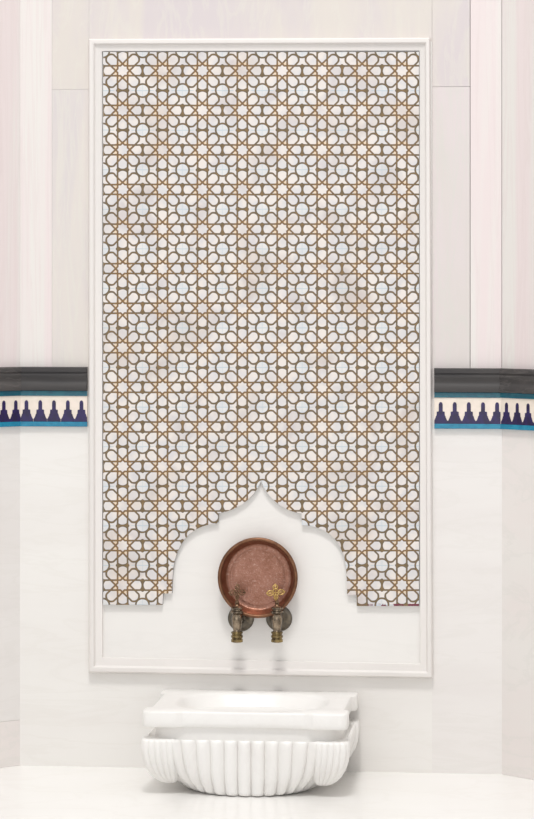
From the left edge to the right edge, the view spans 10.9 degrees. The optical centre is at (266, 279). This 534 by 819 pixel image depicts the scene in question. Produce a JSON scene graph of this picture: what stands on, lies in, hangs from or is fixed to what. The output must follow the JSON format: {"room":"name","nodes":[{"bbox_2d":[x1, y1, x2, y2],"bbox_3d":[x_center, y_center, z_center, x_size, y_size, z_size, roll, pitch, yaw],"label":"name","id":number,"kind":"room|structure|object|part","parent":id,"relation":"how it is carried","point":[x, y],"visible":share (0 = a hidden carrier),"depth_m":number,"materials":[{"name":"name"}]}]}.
{"room":"turkish bath","nodes":[
{"label":"turkish bath","id":0,"kind":"room"},
{"bbox_2d":[0,0,19,767],"bbox_3d":[-1.089,-0.013,6.788,1.120,2.575,0.080,0,0,-35],"label":"wall","id":1,"kind":"structure","parent":0,"point":[9,9],"depth_m":7.05,"materials":[{"name":"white stone"}]},
{"bbox_2d":[0,391,20,426],"bbox_3d":[-1.030,0.324,6.774,1.000,0.090,0.012,0,0,-35],"label":"tile border","id":2,"kind":"structure","parent":1,"relation":"attached to","point":[10,401],"depth_m":7.04,"materials":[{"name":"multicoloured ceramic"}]},
{"bbox_2d":[0,367,20,390],"bbox_3d":[-1.028,0.249,6.771,1.000,0.060,0.018,0,0,-35],"label":"marble ledge","id":3,"kind":"object","parent":1,"relation":"attached to","point":[10,377],"visible":1,"depth_m":7.03,"materials":[{"name":"grey stone"}]},
{"bbox_2d":[19,0,503,774],"bbox_3d":[-0.016,-0.013,7.042,1.252,2.575,0.080,0,0,6],"label":"wall","id":4,"kind":"structure","parent":0,"point":[450,721],"depth_m":7.00,"materials":[{"name":"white stone"}]},
{"bbox_2d":[21,391,87,426],"bbox_3d":[-0.538,0.324,7.051,0.173,0.090,0.010,0,0,6],"label":"tile border","id":5,"kind":"structure","parent":4,"relation":"attached to","point":[38,408],"depth_m":7.05,"materials":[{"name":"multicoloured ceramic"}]},
{"bbox_2d":[21,367,87,390],"bbox_3d":[-0.538,0.249,7.047,0.173,0.060,0.018,0,0,6],"label":"marble ledge","id":6,"kind":"object","parent":4,"relation":"attached to","point":[32,378],"visible":1,"depth_m":7.04,"materials":[{"name":"grey stone"}]},
{"bbox_2d":[228,583,253,642],"bbox_3d":[-0.070,0.825,6.963,0.066,0.146,0.088,0,0,6],"label":"tap","id":7,"kind":"object","parent":4,"relation":"attached to","point":[238,622],"visible":1,"depth_m":6.93,"materials":[{"name":"brown metal"}]},
{"bbox_3d":[-0.074,0.773,6.936,0.049,0.043,0.006,2,-1,-30],"label":"key handle","id":8,"kind":"part","parent":7,"relation":"part of","materials":[{"name":"gold metal"}]},
{"bbox_2d":[218,537,297,617],"bbox_3d":[-0.022,0.741,6.975,0.200,0.200,0.037,0,-2,6],"label":"copper bowl","id":9,"kind":"object","parent":4,"relation":"attached to","point":[256,564],"visible":1,"depth_m":6.98,"materials":[{"name":"brown metal"}]},
{"bbox_2d":[103,52,418,605],"bbox_3d":[-0.017,0.122,6.997,0.793,1.388,0.010,0,0,6],"label":"mosaic panel","id":10,"kind":"object","parent":4,"relation":"attached to","point":[261,209],"visible":1,"depth_m":6.99,"materials":[{"name":"white tile"}]},
{"bbox_2d":[89,38,432,677],"bbox_3d":[-0.018,0.191,6.992,0.864,1.593,0.019,0,0,6],"label":"marble surround","id":11,"kind":"object","parent":4,"relation":"attached to","point":[98,663],"visible":1,"depth_m":7.00,"materials":[{"name":"white stone"}]},
{"bbox_2d":[266,584,291,642],"bbox_3d":[0.026,0.823,6.953,0.066,0.146,0.088,0,0,6],"label":"tap","id":12,"kind":"object","parent":4,"relation":"attached to","point":[280,620],"visible":1,"depth_m":6.92,"materials":[{"name":"brown metal"}]},
{"bbox_3d":[0.021,0.772,6.925,0.049,0.043,0.006,-4,1,-12],"label":"key handle","id":13,"kind":"part","parent":12,"relation":"part of","materials":[{"name":"gold metal"}]},
{"bbox_2d":[434,368,499,392],"bbox_3d":[0.498,0.249,6.938,0.167,0.060,0.018,0,0,6],"label":"marble ledge","id":14,"kind":"object","parent":4,"relation":"attached to","point":[464,380],"visible":1,"depth_m":6.93,"materials":[{"name":"grey stone"}]},
{"bbox_2d":[434,392,500,428],"bbox_3d":[0.499,0.324,6.942,0.167,0.090,0.010,0,0,6],"label":"tile border","id":15,"kind":"structure","parent":4,"relation":"attached to","point":[452,410],"depth_m":6.94,"materials":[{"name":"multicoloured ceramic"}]},
{"bbox_2d":[0,765,533,818],"bbox_3d":[-0.240,1.250,4.914,2.873,0.050,4.200,0,0,6],"label":"floor","id":16,"kind":"structure","parent":0,"point":[26,792],"depth_m":6.62,"materials":[{"name":"white stone"}]},
{"bbox_2d":[141,689,359,796],"bbox_3d":[-0.035,1.125,6.811,0.498,0.200,0.386,0,0,6],"label":"basin","id":17,"kind":"object","parent":16,"relation":"on","point":[219,742],"visible":1,"depth_m":6.64,"materials":[{"name":"white stone"}]},
{"bbox_2d":[502,0,533,779],"bbox_3d":[0.980,-0.013,6.571,0.080,2.575,1.120,0,0,-43],"label":"wall","id":18,"kind":"structure","parent":0,"point":[517,15],"depth_m":6.90,"materials":[{"name":"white stone"}]},
{"bbox_2d":[499,368,533,393],"bbox_3d":[0.917,0.249,6.567,0.018,0.060,1.000,0,0,-43],"label":"marble ledge","id":19,"kind":"object","parent":18,"relation":"attached to","point":[511,380],"visible":1,"depth_m":6.88,"materials":[{"name":"grey stone"}]},
{"bbox_2d":[500,393,533,430],"bbox_3d":[0.919,0.324,6.569,0.012,0.090,1.000,0,0,-43],"label":"tile border","id":20,"kind":"structure","parent":18,"relation":"attached to","point":[517,409],"depth_m":6.89,"materials":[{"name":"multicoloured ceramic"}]}
]}

